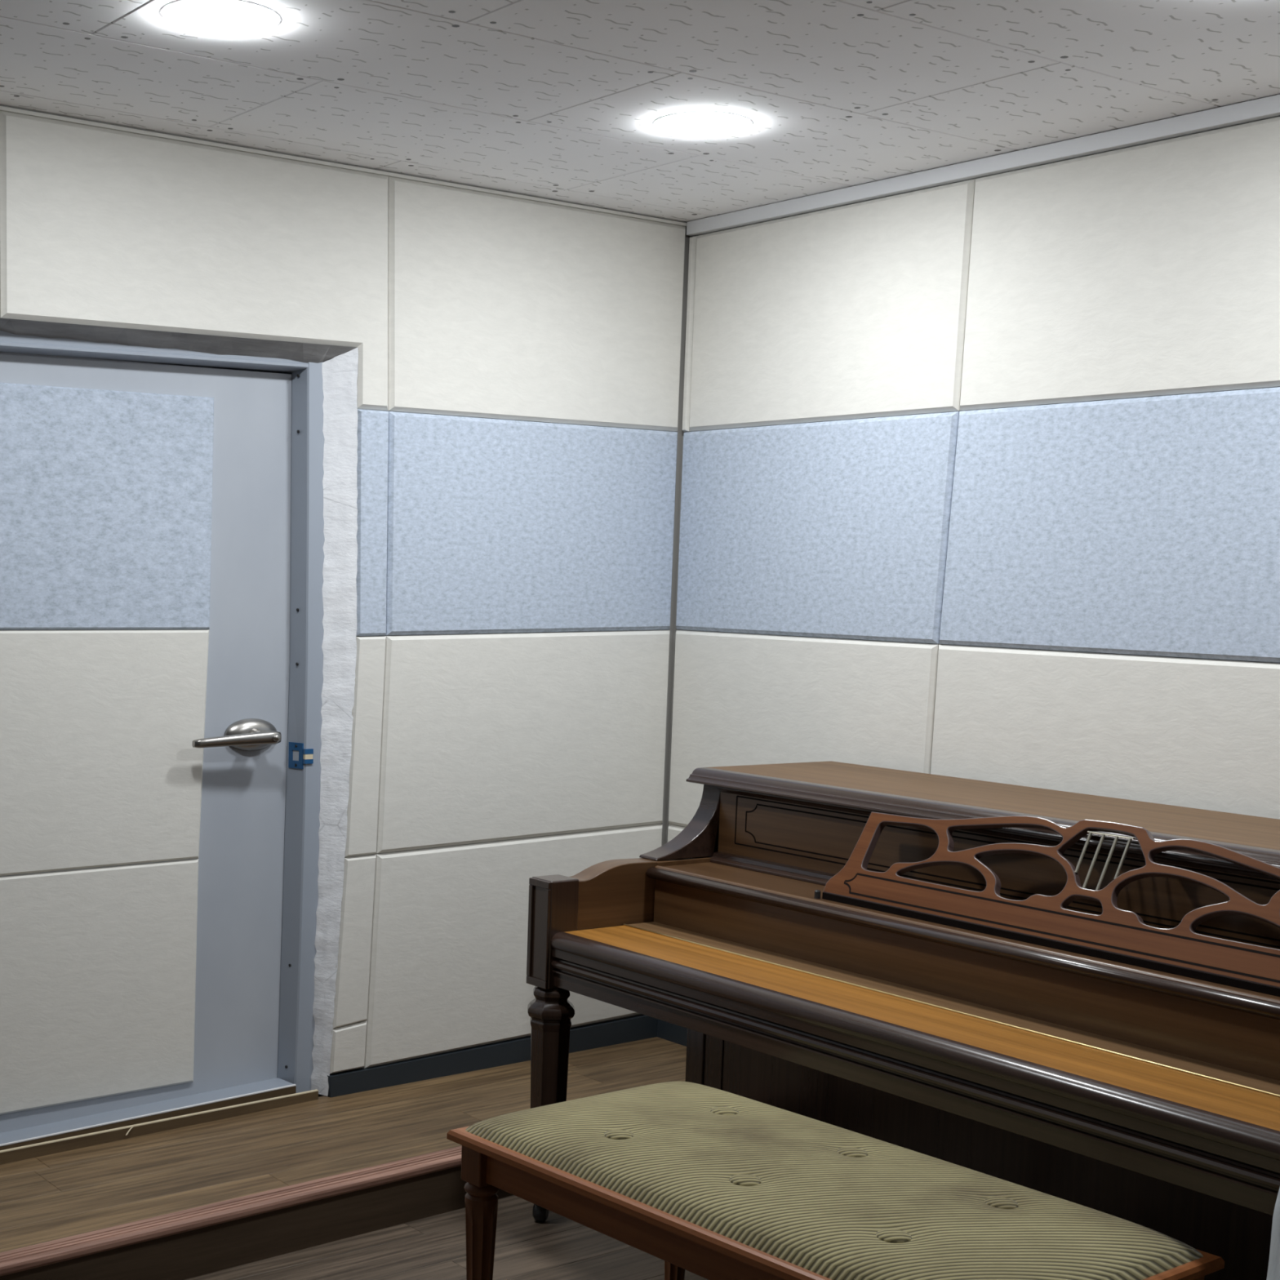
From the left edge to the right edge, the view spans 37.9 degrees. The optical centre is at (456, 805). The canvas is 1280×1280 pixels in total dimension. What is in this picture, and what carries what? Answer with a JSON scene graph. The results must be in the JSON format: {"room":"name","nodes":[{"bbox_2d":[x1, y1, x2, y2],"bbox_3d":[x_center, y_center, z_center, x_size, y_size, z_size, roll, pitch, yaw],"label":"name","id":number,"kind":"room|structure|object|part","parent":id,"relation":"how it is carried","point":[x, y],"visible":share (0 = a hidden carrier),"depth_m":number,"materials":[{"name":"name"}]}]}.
{"room":"music room","nodes":[
{"label":"music room","id":0,"kind":"room"},
{"bbox_2d":[0,111,688,1096],"bbox_3d":[-1.351,-0.207,4.389,4.720,2.962,0.240,-3,8,-34],"label":"wall","id":1,"kind":"structure","parent":0,"point":[503,380],"depth_m":5.10,"materials":[{"name":"grey"}]},
{"bbox_2d":[0,330,332,1164],"bbox_3d":[-1.030,-0.126,4.575,1.651,2.110,0.308,-3,8,-34],"label":"door","id":2,"kind":"structure","parent":1,"relation":"in","point":[162,521],"depth_m":4.78,"materials":[{"name":"paint"}]},
{"bbox_3d":[-1.121,0.479,4.650,1.044,0.629,0.010,-3,8,-34],"label":"felt panel","id":3,"kind":"part","parent":2,"relation":"part of","materials":[{"name":"white fabric"}]},
{"bbox_3d":[-1.096,-0.127,4.583,1.069,0.622,0.010,-3,8,-34],"label":"felt panel","id":4,"kind":"part","parent":2,"relation":"part of","materials":[{"name":"white fabric"}]},
{"bbox_3d":[-1.078,-0.729,4.511,1.077,0.604,0.010,-3,8,-34],"label":"felt panel","id":5,"kind":"part","parent":2,"relation":"part of","materials":[{"name":"blue fabric"}]},
{"bbox_3d":[-1.046,0.855,4.704,1.394,0.132,0.104,-3,8,-34],"label":"sill","id":6,"kind":"part","parent":2,"relation":"part of","materials":[{"name":"grey paint"}]},
{"bbox_3d":[-1.016,0.863,4.661,1.394,0.129,0.002,-3,8,-34],"label":"sill","id":7,"kind":"part","parent":2,"relation":"part of","materials":[{"name":"grey metal"}]},
{"bbox_3d":[-0.576,-0.175,4.853,0.247,0.041,0.030,-3,8,-32],"label":"lever","id":8,"kind":"part","parent":2,"relation":"part of","materials":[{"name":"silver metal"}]},
{"bbox_3d":[-0.434,-0.137,5.006,0.050,0.070,0.005,6,8,34],"label":"plate","id":9,"kind":"part","parent":2,"relation":"part of","materials":[{"name":"blue metal"}]},
{"bbox_3d":[-0.618,-1.330,4.603,1.075,0.605,0.020,-3,8,-34],"label":"acoustic panel","id":10,"kind":"part","parent":1,"relation":"part of","materials":[{"name":"beige fabric"}]},
{"bbox_2d":[0,105,686,226],"bbox_3d":[-1.263,-1.599,4.122,4.700,0.013,0.018,-3,8,-34],"label":"trim","id":11,"kind":"structure","parent":1,"relation":"attached to","point":[6,108],"depth_m":4.74,"materials":[{"name":"beige painted metal"}]},
{"bbox_3d":[-0.300,0.666,5.103,0.118,0.136,0.020,-3,8,-34],"label":"acoustic panel","id":12,"kind":"part","parent":1,"relation":"part of","materials":[{"name":"beige fabric"}]},
{"bbox_3d":[-0.282,0.372,5.074,0.132,0.475,0.020,-3,8,-34],"label":"acoustic panel","id":13,"kind":"part","parent":1,"relation":"part of","materials":[{"name":"beige fabric"}]},
{"bbox_3d":[-0.249,-0.161,5.022,0.120,0.600,0.020,-3,8,-34],"label":"acoustic panel","id":14,"kind":"part","parent":1,"relation":"part of","materials":[{"name":"beige fabric"}]},
{"bbox_3d":[-0.228,-0.756,4.954,0.104,0.599,0.020,-3,8,-34],"label":"acoustic panel","id":15,"kind":"part","parent":1,"relation":"part of","materials":[{"name":"blue fabric"}]},
{"bbox_2d":[327,1014,657,1097],"bbox_3d":[-1.322,0.847,4.420,4.700,0.183,0.024,-3,8,-34],"label":"baseboard","id":16,"kind":"structure","parent":1,"relation":"attached to","point":[640,1027],"depth_m":5.34,"materials":[{"name":"grey plastic"}]},
{"bbox_3d":[0.188,0.393,5.402,1.057,0.629,0.020,-3,8,-34],"label":"acoustic panel","id":17,"kind":"part","parent":1,"relation":"part of","materials":[{"name":"beige fabric"}]},
{"bbox_3d":[0.213,-0.200,5.336,1.032,0.618,0.020,-3,8,-34],"label":"acoustic panel","id":18,"kind":"part","parent":1,"relation":"part of","materials":[{"name":"beige fabric"}]},
{"bbox_3d":[0.232,-0.789,5.267,1.020,0.608,0.020,-3,8,-34],"label":"acoustic panel","id":19,"kind":"part","parent":1,"relation":"part of","materials":[{"name":"blue fabric"}]},
{"bbox_3d":[0.241,-1.381,5.190,1.034,0.604,0.020,-3,8,-34],"label":"acoustic panel","id":20,"kind":"part","parent":1,"relation":"part of","materials":[{"name":"beige fabric"}]},
{"bbox_2d":[184,1195,707,1279],"bbox_3d":[0.091,1.411,2.418,4.720,0.322,5.020,-3,8,-34],"label":"floor","id":21,"kind":"structure","parent":0,"point":[558,1247],"depth_m":4.30,"materials":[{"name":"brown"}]},
{"bbox_2d":[0,1036,686,1279],"bbox_3d":[-1.165,1.077,4.229,4.720,0.442,1.005,-3,8,-34],"label":"platform","id":22,"kind":"object","parent":21,"relation":"on","point":[182,1203],"visible":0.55,"depth_m":4.47,"materials":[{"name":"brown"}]},
{"bbox_2d":[446,1081,1224,1279],"bbox_3d":[0.608,0.908,3.319,0.636,0.560,1.245,-4,9,-38],"label":"piano bench","id":23,"kind":"object","parent":21,"relation":"on","point":[707,1182],"visible":1,"depth_m":3.17,"materials":[{"name":"green fabric"}]},
{"bbox_2d":[526,760,1279,1279],"bbox_3d":[1.292,0.583,3.729,1.033,1.110,2.552,-3,8,-34],"label":"upright piano","id":24,"kind":"object","parent":21,"relation":"on","point":[1068,996],"visible":0.96,"depth_m":3.79,"materials":[{"name":"brown wood"}]},
{"bbox_3d":[0.196,0.305,4.430,0.008,0.259,0.079,-3,8,-34],"label":"post frame","id":25,"kind":"part","parent":24,"relation":"part of","materials":[{"name":"brown wood"}]},
{"bbox_3d":[0.223,0.698,4.494,0.114,0.542,0.114,2,7,1],"label":"leg","id":26,"kind":"part","parent":24,"relation":"part of","materials":[{"name":"brown wood"}]},
{"bbox_3d":[0.233,0.303,4.456,0.086,0.263,0.083,-3,8,-34],"label":"arm post","id":27,"kind":"part","parent":24,"relation":"part of","materials":[{"name":"brown wood"}]},
{"bbox_3d":[0.448,0.275,4.593,0.440,0.284,0.066,-3,8,-34],"label":"arm","id":28,"kind":"part","parent":24,"relation":"part of","materials":[{"name":"brown wood"}]},
{"bbox_3d":[0.819,0.451,4.882,0.490,1.044,0.066,-3,8,-34],"label":"panel","id":29,"kind":"part","parent":24,"relation":"part of","materials":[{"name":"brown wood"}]},
{"bbox_3d":[1.333,0.264,3.712,0.062,0.025,2.384,-3,8,-34],"label":"panel moulding","id":30,"kind":"part","parent":24,"relation":"part of","materials":[{"name":"brown wood"}]},
{"bbox_3d":[0.996,0.453,3.506,0.192,0.042,2.363,-3,8,-34],"label":"key lid","id":31,"kind":"part","parent":24,"relation":"part of","materials":[{"name":"brown wood"}]},
{"bbox_3d":[1.116,0.433,3.586,0.094,0.019,2.363,-3,8,-34],"label":"key lid","id":32,"kind":"part","parent":24,"relation":"part of","materials":[{"name":"brown wood"}]},
{"bbox_2d":[654,862,1279,1003],"bbox_3d":[1.246,0.293,3.656,0.270,0.032,2.367,-3,8,-34],"label":"piano fallboard","id":33,"kind":"object","parent":24,"relation":"attached to","point":[783,890],"depth_m":3.80,"materials":[{"name":"brown wood"}]},
{"bbox_3d":[1.331,0.067,3.683,0.069,0.038,2.546,-3,8,-34],"label":"lid moulding","id":34,"kind":"part","parent":24,"relation":"part of","materials":[{"name":"brown wood"}]},
{"bbox_3d":[1.542,0.051,3.827,0.458,0.030,2.550,-3,8,-34],"label":"lid","id":35,"kind":"part","parent":24,"relation":"part of","materials":[{"name":"brown wood"}]},
{"bbox_3d":[1.337,0.781,3.787,0.061,0.500,2.384,-3,8,-34],"label":"panel","id":36,"kind":"part","parent":24,"relation":"part of","materials":[{"name":"brown wood"}]},
{"bbox_3d":[1.352,0.092,3.701,0.065,0.016,2.384,-3,8,-34],"label":"lid rail","id":37,"kind":"part","parent":24,"relation":"part of","materials":[{"name":"brown wood"}]},
{"bbox_3d":[1.357,0.178,3.717,0.048,0.195,2.384,-3,8,-34],"label":"panel","id":38,"kind":"part","parent":24,"relation":"part of","materials":[{"name":"brown wood"}]},
{"bbox_2d":[1266,1187,1279,1279],"bbox_3d":[1.219,0.784,2.361,0.436,1.060,0.439,-3,8,-34],"label":"sack","id":39,"kind":"object","parent":21,"relation":"on","point":[1273,1268],"visible":1,"depth_m":2.43,"materials":[{"name":"white plastic"}]},
{"bbox_2d":[0,0,1279,222],"bbox_3d":[0.170,-1.403,2.121,5.090,0.160,5.390,-3,8,-34],"label":"ceiling","id":40,"kind":"structure","parent":0,"point":[555,100],"depth_m":3.92,"materials":[{"name":"grey"}]},
{"bbox_2d":[160,0,281,36],"bbox_3d":[-0.452,-1.508,3.543,0.232,0.018,0.232,-3,8,-34],"label":"recessed light","id":41,"kind":"object","parent":40,"relation":"in","point":[219,18],"visible":1,"depth_m":3.51,"materials":[{"name":"white plastic"}]},
{"bbox_2d":[652,111,753,138],"bbox_3d":[0.569,-1.573,4.276,0.232,0.018,0.232,-3,8,-34],"label":"recessed light","id":42,"kind":"object","parent":40,"relation":"in","point":[694,124],"visible":1,"depth_m":4.24,"materials":[{"name":"white plastic"}]},
{"bbox_2d":[665,115,1279,844],"bbox_3d":[2.091,-0.041,3.732,0.240,2.962,5.240,-3,8,-34],"label":"wall","id":43,"kind":"structure","parent":0,"point":[979,479],"depth_m":4.55,"materials":[{"name":"grey fabric"}]},
{"bbox_2d":[657,1019,687,1046],"bbox_3d":[2.039,1.038,3.701,0.024,0.206,5.000,-3,8,-34],"label":"baseboard","id":44,"kind":"structure","parent":43,"relation":"attached to","point":[668,1031],"depth_m":5.67,"materials":[{"name":"grey plastic"}]},
{"bbox_3d":[0.926,0.409,5.281,0.020,0.592,1.011,-3,8,-34],"label":"acoustic panel","id":45,"kind":"part","parent":43,"relation":"part of","materials":[{"name":"beige fabric"}]},
{"bbox_3d":[0.942,-0.180,5.206,0.020,0.592,1.018,-3,8,-34],"label":"acoustic panel","id":46,"kind":"part","parent":43,"relation":"part of","materials":[{"name":"beige fabric"}]},
{"bbox_3d":[0.964,-0.764,5.124,0.020,0.586,1.042,-3,8,-34],"label":"acoustic panel","id":47,"kind":"part","parent":43,"relation":"part of","materials":[{"name":"blue fabric"}]},
{"bbox_3d":[0.987,-1.334,5.040,0.020,0.564,1.026,-3,8,-34],"label":"acoustic panel","id":48,"kind":"part","parent":43,"relation":"part of","materials":[{"name":"beige fabric"}]},
{"bbox_2d":[686,93,1279,235],"bbox_3d":[2.098,-1.411,3.398,0.029,0.038,5.000,-3,8,-34],"label":"trim","id":49,"kind":"structure","parent":43,"relation":"attached to","point":[1268,107],"depth_m":4.48,"materials":[{"name":"white metal"}]},
{"bbox_3d":[1.522,-0.062,4.367,0.020,0.592,1.045,-3,8,-34],"label":"acoustic panel","id":50,"kind":"part","parent":43,"relation":"part of","materials":[{"name":"beige fabric"}]},
{"bbox_3d":[1.547,-0.646,4.280,0.020,0.586,1.068,-3,8,-34],"label":"acoustic panel","id":51,"kind":"part","parent":43,"relation":"part of","materials":[{"name":"blue fabric"}]},
{"bbox_3d":[1.568,-1.217,4.200,0.020,0.564,1.044,-3,8,-34],"label":"acoustic panel","id":52,"kind":"part","parent":43,"relation":"part of","materials":[{"name":"beige fabric"}]}
]}

